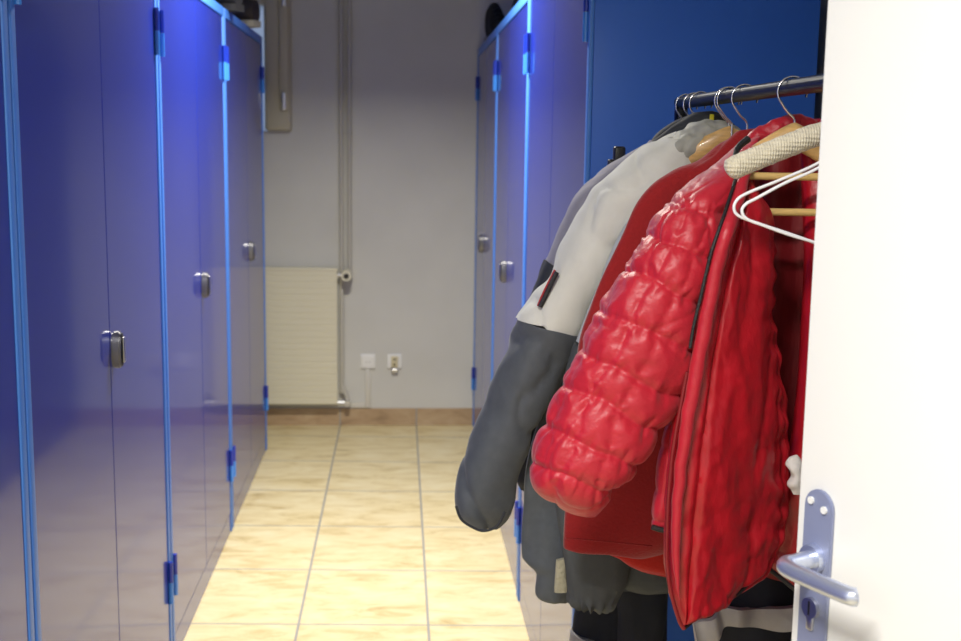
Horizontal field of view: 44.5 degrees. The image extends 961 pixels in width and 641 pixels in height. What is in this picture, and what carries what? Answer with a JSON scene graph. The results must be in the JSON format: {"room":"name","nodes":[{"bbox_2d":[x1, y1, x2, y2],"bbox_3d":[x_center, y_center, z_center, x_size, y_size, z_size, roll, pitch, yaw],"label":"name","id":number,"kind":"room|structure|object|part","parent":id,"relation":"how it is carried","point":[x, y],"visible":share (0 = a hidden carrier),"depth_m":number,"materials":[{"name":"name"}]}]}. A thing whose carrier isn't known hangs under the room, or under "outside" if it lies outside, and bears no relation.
{"room":"locker room","nodes":[
{"label":"locker room","id":0,"kind":"room"},
{"bbox_2d":[184,425,528,640],"bbox_3d":[-0.294,1.125,2.777,2.360,0.100,7.282,0,9,-4],"label":"floor","id":1,"kind":"structure","parent":0,"point":[339,532],"depth_m":4.30,"materials":[{"name":"tile"}]},
{"bbox_2d":[0,0,34,640],"bbox_3d":[-0.965,0.285,1.399,0.512,1.952,1.186,0,9,-4],"label":"storage cabinet","id":2,"kind":"object","parent":1,"relation":"on","point":[16,587],"visible":1,"depth_m":1.92,"materials":[{"name":"blue metal"}]},
{"bbox_2d":[7,0,173,640],"bbox_3d":[-1.047,0.106,2.582,0.512,1.952,1.186,0,9,-4],"label":"storage cabinet","id":3,"kind":"object","parent":1,"relation":"on","point":[84,83],"visible":0.99,"depth_m":2.44,"materials":[{"name":"blue metal"}]},
{"bbox_3d":[-0.781,0.194,2.025,0.010,1.952,0.025,0,9,-4],"label":"frame post","id":4,"kind":"part","parent":3,"relation":"part of","materials":[{"name":"blue"}]},
{"bbox_3d":[-0.809,0.129,2.314,0.020,1.837,0.564,0,9,-4],"label":"door","id":5,"kind":"part","parent":3,"relation":"part of","materials":[{"name":"blue paint"}]},
{"bbox_3d":[-0.847,0.044,2.874,0.020,1.837,0.564,0,9,-4],"label":"door","id":6,"kind":"part","parent":3,"relation":"part of","materials":[{"name":"blue paint"}]},
{"bbox_3d":[-0.860,0.020,3.170,0.010,1.952,0.025,0,9,-4],"label":"frame post","id":7,"kind":"part","parent":3,"relation":"part of","materials":[{"name":"blue metal"}]},
{"bbox_2d":[156,0,233,640],"bbox_3d":[-1.129,-0.073,3.764,0.512,1.952,1.186,0,9,-4],"label":"storage cabinet","id":8,"kind":"object","parent":1,"relation":"on","point":[192,59],"visible":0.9,"depth_m":3.68,"materials":[{"name":"blue metal"}]},
{"bbox_3d":[-0.863,0.014,3.207,0.010,1.952,0.025,0,9,-4],"label":"frame post","id":9,"kind":"part","parent":8,"relation":"part of","materials":[{"name":"blue metal"}]},
{"bbox_3d":[-0.890,-0.050,3.496,0.020,1.837,0.564,0,9,-4],"label":"door","id":10,"kind":"part","parent":8,"relation":"part of","materials":[{"name":"blue paint"}]},
{"bbox_3d":[-0.895,-1.021,3.636,0.026,0.034,1.136,0,9,-4],"label":"rail","id":11,"kind":"part","parent":8,"relation":"part of","materials":[{"name":"blue"}]},
{"bbox_3d":[-0.929,-0.135,4.056,0.020,1.837,0.564,0,9,-4],"label":"door","id":12,"kind":"part","parent":8,"relation":"part of","materials":[{"name":"blue paint"}]},
{"bbox_3d":[-0.942,-0.159,4.352,0.010,1.952,0.025,0,9,-4],"label":"frame post","id":13,"kind":"part","parent":8,"relation":"part of","materials":[{"name":"blue metal"}]},
{"bbox_2d":[224,8,267,526],"bbox_3d":[-1.210,-0.253,4.946,0.512,1.952,1.186,0,9,-4],"label":"storage cabinet","id":14,"kind":"object","parent":1,"relation":"on","point":[244,84],"visible":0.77,"depth_m":4.87,"materials":[{"name":"blue metal"}]},
{"bbox_3d":[-0.944,-0.165,4.390,0.010,1.952,0.025,0,9,-4],"label":"frame post","id":15,"kind":"part","parent":14,"relation":"part of","materials":[{"name":"blue metal"}]},
{"bbox_2d":[215,0,243,12],"bbox_3d":[-1.015,-1.225,4.396,0.278,0.140,0.100,5,10,26],"label":"shoe","id":16,"kind":"object","parent":14,"relation":"on","point":[233,6],"visible":0.3,"depth_m":4.33,"materials":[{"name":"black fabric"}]},
{"bbox_3d":[-0.972,-0.230,4.678,0.020,1.837,0.564,0,9,-4],"label":"door","id":17,"kind":"part","parent":14,"relation":"part of","materials":[{"name":"blue paint"}]},
{"bbox_3d":[-0.977,-1.200,4.819,0.026,0.034,1.136,0,9,-4],"label":"rail","id":18,"kind":"part","parent":14,"relation":"part of","materials":[{"name":"blue metal"}]},
{"bbox_2d":[232,0,260,27],"bbox_3d":[-1.064,-1.304,4.978,0.278,0.121,0.100,5,9,24],"label":"shoe","id":19,"kind":"object","parent":14,"relation":"on","point":[250,16],"visible":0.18,"depth_m":4.91,"materials":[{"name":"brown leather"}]},
{"bbox_3d":[-1.011,-0.315,5.238,0.020,1.837,0.564,0,9,-4],"label":"door","id":20,"kind":"part","parent":14,"relation":"part of","materials":[{"name":"blue paint"}]},
{"bbox_3d":[-1.024,-0.339,5.534,0.010,1.952,0.025,0,9,-4],"label":"frame post","id":21,"kind":"part","parent":14,"relation":"part of","materials":[{"name":"blue metal"}]},
{"bbox_2d":[471,27,496,426],"bbox_3d":[0.243,-0.317,5.516,0.512,1.952,1.186,0,9,-4],"label":"storage cabinet","id":22,"kind":"object","parent":1,"relation":"on","point":[485,94],"visible":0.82,"depth_m":5.48,"materials":[{"name":"blue metal"}]},
{"bbox_3d":[-0.023,-0.405,6.073,0.010,1.952,0.025,0,9,-4],"label":"frame post","id":23,"kind":"part","parent":22,"relation":"part of","materials":[{"name":"blue"}]},
{"bbox_3d":[0.006,-0.381,5.778,0.020,1.837,0.564,0,9,-4],"label":"door","id":24,"kind":"part","parent":22,"relation":"part of","materials":[{"name":"blue paint"}]},
{"bbox_3d":[0.038,-1.266,5.358,0.026,0.034,1.136,0,9,-4],"label":"rail","id":25,"kind":"part","parent":22,"relation":"part of","materials":[{"name":"blue"}]},
{"bbox_3d":[0.044,-0.296,5.218,0.020,1.837,0.564,0,9,-4],"label":"door","id":26,"kind":"part","parent":22,"relation":"part of","materials":[{"name":"blue paint"}]},
{"bbox_3d":[0.056,-0.231,4.928,0.010,1.952,0.025,0,9,-4],"label":"frame post","id":27,"kind":"part","parent":22,"relation":"part of","materials":[{"name":"blue"}]},
{"bbox_2d":[484,2,504,41],"bbox_3d":[0.081,-1.398,5.490,0.100,0.189,0.278,-1,9,-14],"label":"shoe","id":28,"kind":"object","parent":22,"relation":"on","point":[494,15],"visible":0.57,"depth_m":5.48,"materials":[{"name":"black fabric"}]},
{"bbox_2d":[511,0,518,9],"bbox_3d":[0.265,-1.309,4.840,0.281,0.212,0.387,0,9,-4],"label":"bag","id":29,"kind":"object","parent":22,"relation":"on","point":[514,1],"visible":0.02,"depth_m":4.82,"materials":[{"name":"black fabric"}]},
{"bbox_2d":[491,0,528,595],"bbox_3d":[0.325,-0.138,4.334,0.512,1.952,1.186,0,9,-4],"label":"storage cabinet","id":30,"kind":"object","parent":1,"relation":"on","point":[510,77],"visible":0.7,"depth_m":4.21,"materials":[{"name":"blue metal"}]},
{"bbox_3d":[0.059,-0.226,4.891,0.010,1.952,0.025,0,9,-4],"label":"frame post","id":31,"kind":"part","parent":30,"relation":"part of","materials":[{"name":"blue metal"}]},
{"bbox_3d":[0.087,-0.201,4.596,0.020,1.837,0.564,0,9,-4],"label":"door","id":32,"kind":"part","parent":30,"relation":"part of","materials":[{"name":"blue paint"}]},
{"bbox_3d":[0.120,-1.087,4.176,0.026,0.034,1.136,0,9,-4],"label":"rail","id":33,"kind":"part","parent":30,"relation":"part of","materials":[{"name":"blue metal"}]},
{"bbox_3d":[0.126,-0.117,4.036,0.020,1.837,0.564,0,9,-4],"label":"door","id":34,"kind":"part","parent":30,"relation":"part of","materials":[{"name":"blue paint"}]},
{"bbox_3d":[0.138,-0.052,3.746,0.010,1.952,0.025,0,9,-4],"label":"frame post","id":35,"kind":"part","parent":30,"relation":"part of","materials":[{"name":"blue metal"}]},
{"bbox_2d":[516,0,820,640],"bbox_3d":[0.407,0.042,3.152,0.512,1.952,1.186,0,9,-4],"label":"storage cabinet","id":36,"kind":"object","parent":1,"relation":"on","point":[603,75],"visible":0.27,"depth_m":2.48,"materials":[{"name":"blue metal"}]},
{"bbox_3d":[0.141,-0.046,3.708,0.010,1.952,0.025,0,9,-4],"label":"frame post","id":37,"kind":"part","parent":36,"relation":"part of","materials":[{"name":"blue metal"}]},
{"bbox_3d":[0.169,-0.022,3.413,0.020,1.837,0.564,0,9,-4],"label":"door","id":38,"kind":"part","parent":36,"relation":"part of","materials":[{"name":"blue paint"}]},
{"bbox_3d":[0.208,0.063,2.854,0.020,1.837,0.564,0,9,-4],"label":"door","id":39,"kind":"part","parent":36,"relation":"part of","materials":[{"name":"blue paint"}]},
{"bbox_3d":[0.220,0.128,2.564,0.010,1.952,0.025,0,9,-4],"label":"frame post","id":40,"kind":"part","parent":36,"relation":"part of","materials":[{"name":"blue"}]},
{"bbox_2d":[666,74,823,609],"bbox_3d":[0.401,0.420,1.908,0.444,1.575,0.918,0,9,-4],"label":"clothes rack","id":41,"kind":"object","parent":1,"relation":"on","point":[814,83],"visible":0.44,"depth_m":1.73,"materials":[{"name":"black"}]},
{"bbox_2d":[517,92,705,490],"bbox_3d":[0.286,-0.035,2.184,0.455,0.770,0.107,0,9,-4],"label":"jacket","id":42,"kind":"object","parent":41,"relation":"hanging from","point":[547,265],"visible":0.17,"depth_m":2.13,"materials":[{"name":"grey fabric"}]},
{"bbox_2d":[569,591,666,640],"bbox_3d":[0.272,0.626,2.288,0.193,0.532,0.151,0,9,-4],"label":"trousers","id":43,"kind":"object","parent":41,"relation":"hanging from","point":[635,617],"visible":0.39,"depth_m":2.22,"materials":[{"name":"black fabric"}]},
{"bbox_3d":[0.271,0.636,2.318,0.190,0.504,0.095,0,9,-4],"label":"leg","id":44,"kind":"part","parent":43,"relation":"part of","materials":[{"name":"black fabric"}]},
{"bbox_3d":[0.286,0.614,2.247,0.131,0.496,0.071,0,9,-4],"label":"leg","id":45,"kind":"part","parent":43,"relation":"part of","materials":[{"name":"black fabric"}]},
{"bbox_2d":[555,86,741,614],"bbox_3d":[0.322,0.060,1.966,0.392,0.891,0.088,0,9,-4],"label":"jacket","id":46,"kind":"object","parent":41,"relation":"hanging from","point":[596,583],"visible":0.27,"depth_m":1.98,"materials":[{"name":"grey fabric"}]},
{"bbox_2d":[607,94,697,164],"bbox_3d":[0.323,-0.351,2.200,0.167,0.149,0.020,0,9,-4],"label":"hanger","id":47,"kind":"object","parent":41,"relation":"hanging from","point":[618,151],"visible":0.42,"depth_m":2.19,"materials":[{"name":"black plastic"}]},
{"bbox_3d":[0.371,0.334,2.345,0.025,1.513,0.025,0,9,-4],"label":"post","id":48,"kind":"part","parent":41,"relation":"part of","materials":[{"name":"black"}]},
{"bbox_2d":[652,91,733,141],"bbox_3d":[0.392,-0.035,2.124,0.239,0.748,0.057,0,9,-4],"label":"hanger","id":49,"kind":"object","parent":41,"relation":"hanging from","point":[695,116],"visible":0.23,"depth_m":2.06,"materials":[{"name":"black plastic"}]},
{"bbox_2d":[689,87,739,162],"bbox_3d":[0.404,-0.293,2.005,0.380,0.202,0.153,0,9,-4],"label":"wooden hanger","id":50,"kind":"object","parent":41,"relation":"hanging from","point":[709,141],"visible":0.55,"depth_m":1.93,"materials":[{"name":"brown wood"}]},
{"bbox_2d":[692,577,793,640],"bbox_3d":[0.430,0.566,1.906,0.203,0.481,0.118,0,9,-4],"label":"trousers","id":51,"kind":"object","parent":41,"relation":"hanging from","point":[763,612],"visible":0.23,"depth_m":1.85,"materials":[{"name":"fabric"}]},
{"bbox_2d":[731,84,757,128],"bbox_3d":[0.410,-0.253,1.910,0.340,0.253,0.153,0,9,-4],"label":"wooden hanger","id":52,"kind":"object","parent":41,"relation":"hanging from","point":[740,85],"visible":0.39,"depth_m":1.82,"materials":[{"name":"brown wood"}]},
{"bbox_2d":[563,128,754,576],"bbox_3d":[0.336,0.085,1.864,0.406,0.772,0.119,0,9,-4],"label":"jacket","id":53,"kind":"object","parent":52,"relation":"hanging from","point":[622,530],"visible":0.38,"depth_m":1.86,"materials":[{"name":"red fabric"}]},
{"bbox_2d":[724,122,820,178],"bbox_3d":[0.443,-0.240,1.434,0.291,0.137,0.029,0,9,-4],"label":"hanger","id":54,"kind":"object","parent":41,"relation":"hanging from","point":[780,148],"visible":0.45,"depth_m":1.42,"materials":[{"name":"beige fabric"}]},
{"bbox_2d":[732,161,818,243],"bbox_3d":[0.438,-0.193,1.425,0.262,0.227,0.004,0,9,-4],"label":"wire hanger","id":55,"kind":"object","parent":41,"relation":"hanging from","point":[738,198],"visible":0.2,"depth_m":1.42,"materials":[{"name":"white metal"}]},
{"bbox_2d":[740,166,818,243],"bbox_3d":[0.439,-0.191,1.405,0.254,0.224,0.004,0,9,-4],"label":"wire hanger","id":56,"kind":"object","parent":41,"relation":"hanging from","point":[745,204],"visible":0.27,"depth_m":1.40,"materials":[{"name":"white metal"}]},
{"bbox_2d":[746,76,819,215],"bbox_3d":[0.429,-0.243,1.635,0.250,0.191,0.080,0,9,-4],"label":"wooden hanger","id":57,"kind":"object","parent":41,"relation":"hanging from","point":[813,153],"visible":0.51,"depth_m":1.61,"materials":[{"name":"brown wood"}]},
{"bbox_2d":[530,114,820,629],"bbox_3d":[0.404,0.117,1.708,0.724,0.827,0.210,-4,10,-28],"label":"padded jacket","id":58,"kind":"object","parent":57,"relation":"hanging from","point":[702,336],"visible":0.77,"depth_m":1.57,"materials":[{"name":"red fabric"}]},
{"bbox_3d":[0.351,0.087,1.623,0.101,0.658,0.220,9,12,44],"label":"panel","id":59,"kind":"part","parent":58,"relation":"part of","materials":[{"name":"red fabric"}]},
{"bbox_2d":[747,114,820,141],"bbox_3d":[0.456,-0.269,1.713,0.165,0.065,0.052,0,9,-4],"label":"hood","id":60,"kind":"object","parent":58,"relation":"attached to","point":[763,131],"depth_m":1.69,"materials":[{"name":"red fabric"}]},
{"bbox_2d":[785,455,801,494],"bbox_3d":[0.441,0.216,1.644,0.026,0.058,0.021,0,9,-4],"label":"cloth","id":61,"kind":"object","parent":58,"relation":"attached to","point":[793,463],"visible":0.83,"depth_m":1.64,"materials":[{"name":"white fabric"}]},
{"bbox_3d":[0.453,-0.197,1.608,0.184,0.010,0.010,0,9,-4],"label":"trouser rod","id":62,"kind":"part","parent":57,"relation":"part of","materials":[{"name":"brown wood"}]},
{"bbox_3d":[0.469,-0.150,1.632,0.148,0.010,0.010,0,9,-4],"label":"trouser rod","id":63,"kind":"part","parent":57,"relation":"part of","materials":[{"name":"brown wood"}]},
{"bbox_2d":[263,0,512,407],"bbox_3d":[-0.518,-0.719,6.097,2.360,2.550,0.150,0,9,-4],"label":"wall","id":64,"kind":"structure","parent":0,"point":[409,293],"depth_m":6.02,"materials":[{"name":"paint"}]},
{"bbox_2d":[251,0,291,130],"bbox_3d":[-1.305,-1.416,5.854,0.720,0.922,0.150,0,9,-4],"label":"window","id":65,"kind":"structure","parent":64,"relation":"in","point":[275,15],"depth_m":5.85,"materials":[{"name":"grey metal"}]},
{"bbox_3d":[-1.347,-1.280,5.944,0.550,0.625,0.008,0,9,-4],"label":"pane","id":66,"kind":"part","parent":65,"relation":"part of","materials":[{"name":"clear glass"}]},
{"bbox_3d":[-1.012,-1.412,5.856,0.134,0.921,0.050,0,9,-4],"label":"frame","id":67,"kind":"part","parent":65,"relation":"part of","materials":[{"name":"beige plastic"}]},
{"bbox_3d":[-0.977,-1.452,5.820,0.047,0.811,0.022,0,9,-4],"label":"sash","id":68,"kind":"part","parent":65,"relation":"part of","materials":[{"name":"beige plastic"}]},
{"bbox_2d":[265,267,337,403],"bbox_3d":[-1.120,0.078,6.056,0.766,0.711,0.085,0,9,-4],"label":"radiator","id":69,"kind":"object","parent":64,"relation":"attached to","point":[301,302],"visible":0.39,"depth_m":6.03,"materials":[{"name":"beige metal"}]},
{"bbox_2d":[338,0,349,406],"bbox_3d":[-0.696,-0.758,5.959,0.065,2.435,0.060,0,9,-4],"label":"pipe","id":70,"kind":"object","parent":64,"relation":"attached to","point":[342,389],"visible":0.99,"depth_m":5.99,"materials":[{"name":"beige metal"}]},
{"bbox_2d":[337,0,352,280],"bbox_3d":[-0.683,-1.081,5.889,0.078,1.776,0.103,0,9,-4],"label":"pipe","id":71,"kind":"object","parent":64,"relation":"attached to","point":[346,274],"visible":1,"depth_m":5.95,"materials":[{"name":"beige metal"}]},
{"bbox_3d":[-0.685,-0.230,6.002,0.060,0.060,0.065,0,9,-4],"label":"thermostat knob","id":72,"kind":"part","parent":71,"relation":"part of","materials":[{"name":"beige plastic"}]},
{"bbox_2d":[352,369,370,407],"bbox_3d":[-0.627,0.356,6.169,0.098,0.208,0.016,0,9,-4],"label":"duct","id":73,"kind":"object","parent":64,"relation":"attached to","point":[366,404],"visible":1,"depth_m":6.17,"materials":[{"name":"grey plastic"}]},
{"bbox_2d":[361,354,374,368],"bbox_3d":[-0.590,0.214,6.151,0.077,0.077,0.014,0,9,-4],"label":"wall socket","id":74,"kind":"object","parent":64,"relation":"attached to","point":[367,360],"visible":1,"depth_m":6.14,"materials":[{"name":"white plastic"}]},
{"bbox_2d":[267,408,472,425],"bbox_3d":[-0.531,0.508,6.202,2.060,0.092,0.009,0,9,-4],"label":"baseboard","id":75,"kind":"structure","parent":64,"relation":"attached to","point":[275,416],"depth_m":6.19,"materials":[{"name":"tile"}]},
{"bbox_2d":[387,354,401,372],"bbox_3d":[-0.451,0.224,6.155,0.077,0.094,0.028,0,9,-4],"label":"wall socket","id":76,"kind":"object","parent":64,"relation":"attached to","point":[394,361],"visible":1,"depth_m":6.15,"materials":[{"name":"white plastic"}]},
{"bbox_2d":[391,356,397,367],"bbox_3d":[-0.451,0.216,6.148,0.036,0.060,0.016,0,9,-4],"label":"outlet","id":77,"kind":"object","parent":76,"relation":"attached to","point":[394,359],"depth_m":6.14,"materials":[{"name":"beige plastic"}]},
{"bbox_2d":[455,119,740,603],"bbox_3d":[0.243,0.087,2.033,0.576,0.865,0.127,0,9,-4],"label":"jacket","id":78,"kind":"object","parent":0,"point":[521,390],"visible":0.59,"depth_m":1.98,"materials":[{"name":"white fabric"}]},
{"bbox_2d":[669,119,740,157],"bbox_3d":[0.369,-0.287,1.976,0.130,0.105,0.084,0,9,-4],"label":"hood","id":79,"kind":"object","parent":78,"relation":"attached to","point":[683,143],"depth_m":1.94,"materials":[{"name":"grey fabric"}]},
{"bbox_2d":[814,0,827,118],"bbox_3d":[0.828,-0.180,2.657,0.150,2.550,6.982,0,9,-4],"label":"wall","id":80,"kind":"structure","parent":0,"point":[824,3],"depth_m":2.61,"materials":[{"name":"paint"}]},
{"bbox_2d":[776,0,960,640],"bbox_3d":[0.536,0.327,0.985,0.106,2.022,0.790,-4,10,-29],"label":"door","id":81,"kind":"structure","parent":80,"relation":"in","point":[877,557],"depth_m":1.20,"materials":[{"name":"white paint"}]},
{"bbox_3d":[0.372,0.302,1.305,0.005,0.235,0.042,-4,10,-29],"label":"handle plate","id":82,"kind":"part","parent":81,"relation":"part of","materials":[{"name":"silver metal"}]},
{"bbox_3d":[0.352,0.271,1.244,0.060,0.032,0.137,0,9,-4],"label":"handle","id":83,"kind":"part","parent":81,"relation":"part of","materials":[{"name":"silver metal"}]}
]}

